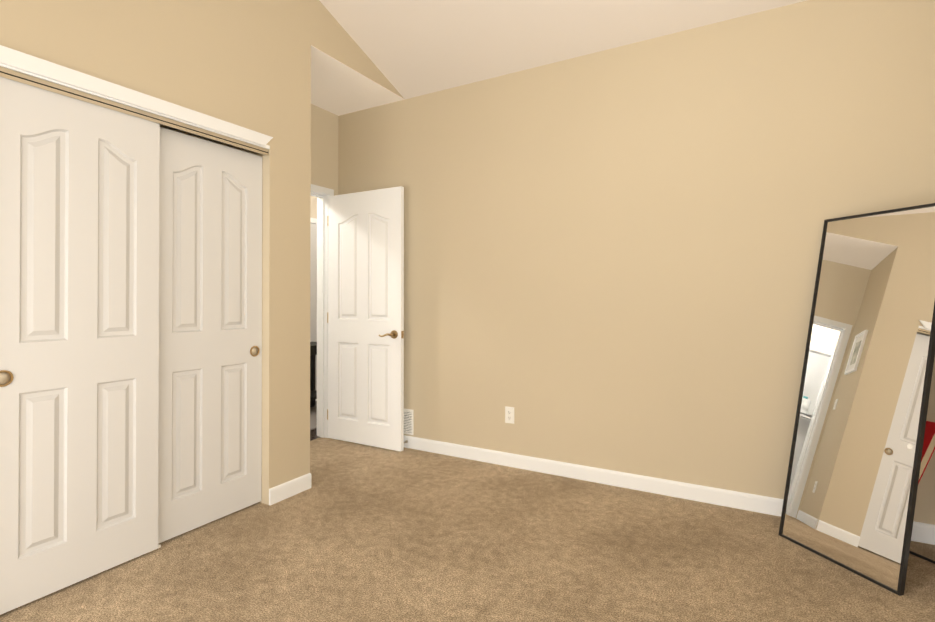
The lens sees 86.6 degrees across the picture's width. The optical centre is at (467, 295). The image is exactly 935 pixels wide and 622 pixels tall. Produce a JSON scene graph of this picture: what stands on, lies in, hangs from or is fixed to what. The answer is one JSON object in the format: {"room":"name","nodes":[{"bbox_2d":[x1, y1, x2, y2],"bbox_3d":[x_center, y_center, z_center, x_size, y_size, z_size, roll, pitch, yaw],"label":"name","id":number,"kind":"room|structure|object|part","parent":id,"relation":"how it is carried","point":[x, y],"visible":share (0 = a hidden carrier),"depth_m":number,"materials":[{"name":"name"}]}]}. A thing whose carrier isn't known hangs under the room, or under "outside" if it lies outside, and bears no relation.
{"room":"bedroom","nodes":[
{"label":"bedroom","id":0,"kind":"room"},
{"bbox_2d":[0,0,402,504],"bbox_3d":[-1.526,-0.855,2.279,0.110,4.100,3.950,0,0,30],"label":"wall","id":1,"kind":"structure","parent":0,"point":[245,63],"depth_m":2.85,"materials":[{"name":"paint"}]},
{"bbox_2d":[0,370,13,386],"bbox_3d":[-1.725,0.307,1.841,0.008,0.062,0.062,0,0,30],"label":"door pull","id":2,"kind":"object","parent":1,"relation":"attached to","point":[6,377],"visible":1,"depth_m":1.85,"materials":[{"name":"gold metal"}]},
{"bbox_2d":[0,77,159,614],"bbox_3d":[-1.615,0.183,2.073,0.035,1.996,0.610,0,0,30],"label":"closet door","id":3,"kind":"structure","parent":1,"relation":"in","point":[79,289],"depth_m":2.04,"materials":[{"name":"white wood"}]},
{"bbox_2d":[0,66,268,156],"bbox_3d":[-1.484,-0.836,2.350,0.092,0.056,1.213,0,0,30],"label":"trim","id":4,"kind":"structure","parent":1,"relation":"attached to","point":[168,123],"depth_m":2.24,"materials":[{"name":"beige wood"}]},
{"bbox_2d":[0,45,272,148],"bbox_3d":[-1.438,-0.882,2.304,0.019,0.062,1.270,0,0,30],"label":"trim","id":5,"kind":"structure","parent":1,"relation":"attached to","point":[19,60],"depth_m":2.15,"materials":[{"name":"white wood"}]},
{"bbox_2d":[158,127,261,543],"bbox_3d":[-1.357,0.187,2.616,0.035,1.996,0.610,0,0,30],"label":"closet door","id":6,"kind":"structure","parent":1,"relation":"in","point":[210,336],"depth_m":2.59,"materials":[{"name":"white wood"}]},
{"bbox_2d":[250,346,259,356],"bbox_3d":[-1.213,0.316,2.829,0.008,0.062,0.062,0,0,30],"label":"door pull","id":7,"kind":"object","parent":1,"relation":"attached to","point":[254,351],"visible":1,"depth_m":2.83,"materials":[{"name":"gold metal"}]},
{"bbox_2d":[269,473,310,505],"bbox_3d":[-1.061,1.153,2.972,0.026,0.092,0.305,0,0,30],"label":"baseboard","id":8,"kind":"structure","parent":1,"relation":"attached to","point":[283,491],"depth_m":2.95,"materials":[{"name":"white wood"}]},
{"bbox_2d":[310,196,316,218],"bbox_3d":[-2.637,-0.142,4.375,0.120,2.700,4.600,0,0,30],"label":"wall","id":9,"kind":"structure","parent":0,"point":[313,214],"depth_m":5.75,"materials":[{"name":"beige paint"}]},
{"bbox_2d":[310,223,316,399],"bbox_3d":[-1.948,0.186,5.418,0.035,2.032,0.762,0,0,30],"label":"hall door","id":10,"kind":"structure","parent":9,"relation":"in","point":[313,282],"depth_m":5.70,"materials":[{"name":"white wood"}]},
{"bbox_2d":[310,217,316,400],"bbox_3d":[-1.947,0.160,5.418,0.045,2.107,0.888,0,0,30],"label":"door frame","id":11,"kind":"structure","parent":9,"relation":"attached to","point":[313,220],"depth_m":5.69,"materials":[{"name":"white wood"}]},
{"bbox_2d":[310,401,319,440],"bbox_3d":[-2.109,1.238,4.066,1.335,0.056,4.840,0,0,30],"label":"floor","id":12,"kind":"structure","parent":0,"point":[313,434],"depth_m":4.36,"materials":[{"name":"brown wood"}]},
{"bbox_2d":[310,406,316,429],"bbox_3d":[-1.940,1.207,4.258,0.700,0.008,3.500,0,0,30],"label":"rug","id":13,"kind":"object","parent":12,"relation":"on","point":[313,417],"depth_m":4.92,"materials":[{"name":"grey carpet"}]},
{"bbox_2d":[310,342,316,405],"bbox_3d":[-1.762,0.862,5.137,0.360,0.700,0.760,0,0,30],"label":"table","id":14,"kind":"object","parent":13,"relation":"on","point":[313,353],"visible":0.21,"depth_m":5.48,"materials":[{"name":"black wood"}]},
{"bbox_2d":[311,104,337,195],"bbox_3d":[-2.156,-0.853,2.638,0.120,4.100,3.950,0,0,30],"label":"wall","id":15,"kind":"structure","parent":0,"point":[324,148],"depth_m":4.19,"materials":[{"name":"paint"}]},
{"bbox_2d":[311,184,333,437],"bbox_3d":[-1.431,0.146,3.905,0.152,2.118,0.896,0,0,30],"label":"door frame","id":16,"kind":"structure","parent":15,"relation":"attached to","point":[322,323],"depth_m":4.23,"materials":[{"name":"white wood"}]},
{"bbox_2d":[327,186,403,450],"bbox_3d":[-0.841,0.177,4.009,0.799,2.032,0.153,0,0,30],"label":"bedroom door","id":17,"kind":"structure","parent":15,"relation":"in","point":[365,317],"depth_m":3.97,"materials":[{"name":"white painted wood"},{"name":"satin brass"}]},
{"bbox_3d":[-1.178,0.186,4.200,0.026,1.730,0.013,0,0,30],"label":"door jamb hinges","id":18,"kind":"part","parent":17,"relation":"part of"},
{"bbox_3d":[-0.575,0.299,3.857,0.187,0.064,0.153,0,0,30],"label":"lever","id":19,"kind":"part","parent":17,"relation":"part of","materials":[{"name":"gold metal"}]},
{"bbox_2d":[311,45,404,115],"bbox_3d":[-1.106,-1.632,3.760,0.839,0.120,1.209,0,0,30],"label":"ceiling","id":20,"kind":"structure","parent":0,"point":[338,88],"depth_m":3.78,"materials":[{"name":"paint"}]},
{"bbox_2d":[0,437,934,621],"bbox_3d":[-0.377,1.221,1.612,4.105,0.060,4.190,0,0,30],"label":"floor carpet","id":21,"kind":"object","parent":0,"point":[356,532],"depth_m":2.21,"materials":[{"name":"brown carpet"}]},
{"bbox_2d":[778,203,934,595],"bbox_3d":[1.984,0.441,2.341,0.417,1.625,0.534,12,-4,-17],"label":"mirror","id":22,"kind":"object","parent":21,"relation":"on","point":[862,446],"visible":1,"depth_m":2.24,"materials":[{"name":"black metal"}]},
{"bbox_2d":[319,0,806,98],"bbox_3d":[-0.075,-2.107,1.478,3.429,1.148,4.220,0,0,30],"label":"ceiling","id":23,"kind":"structure","parent":0,"point":[412,48],"depth_m":3.18,"materials":[{"name":"paint"}]},
{"bbox_2d":[338,0,934,524],"bbox_3d":[0.607,-0.848,3.407,4.160,4.100,0.120,0,0,30],"label":"wall","id":24,"kind":"structure","parent":0,"point":[610,258],"depth_m":3.04,"materials":[{"name":"paint"}]},
{"bbox_2d":[404,408,413,434],"bbox_3d":[-0.495,1.000,3.950,0.156,0.200,0.007,0,0,30],"label":"air vent","id":25,"kind":"object","parent":24,"relation":"in","point":[409,421],"visible":0.65,"depth_m":3.93,"materials":[{"name":"white plastic"}]},
{"bbox_2d":[505,406,513,423],"bbox_3d":[0.297,0.842,3.499,0.070,0.115,0.008,0,0,30],"label":"electrical outlet","id":26,"kind":"object","parent":24,"relation":"attached to","point":[509,414],"visible":1,"depth_m":3.50,"materials":[{"name":"white plastic"}]},
{"bbox_2d":[404,435,934,544],"bbox_3d":[0.563,1.155,3.339,3.900,0.092,0.020,0,0,30],"label":"baseboard","id":27,"kind":"structure","parent":24,"relation":"attached to","point":[923,532],"depth_m":3.09,"materials":[{"name":"white wood"}]}
]}

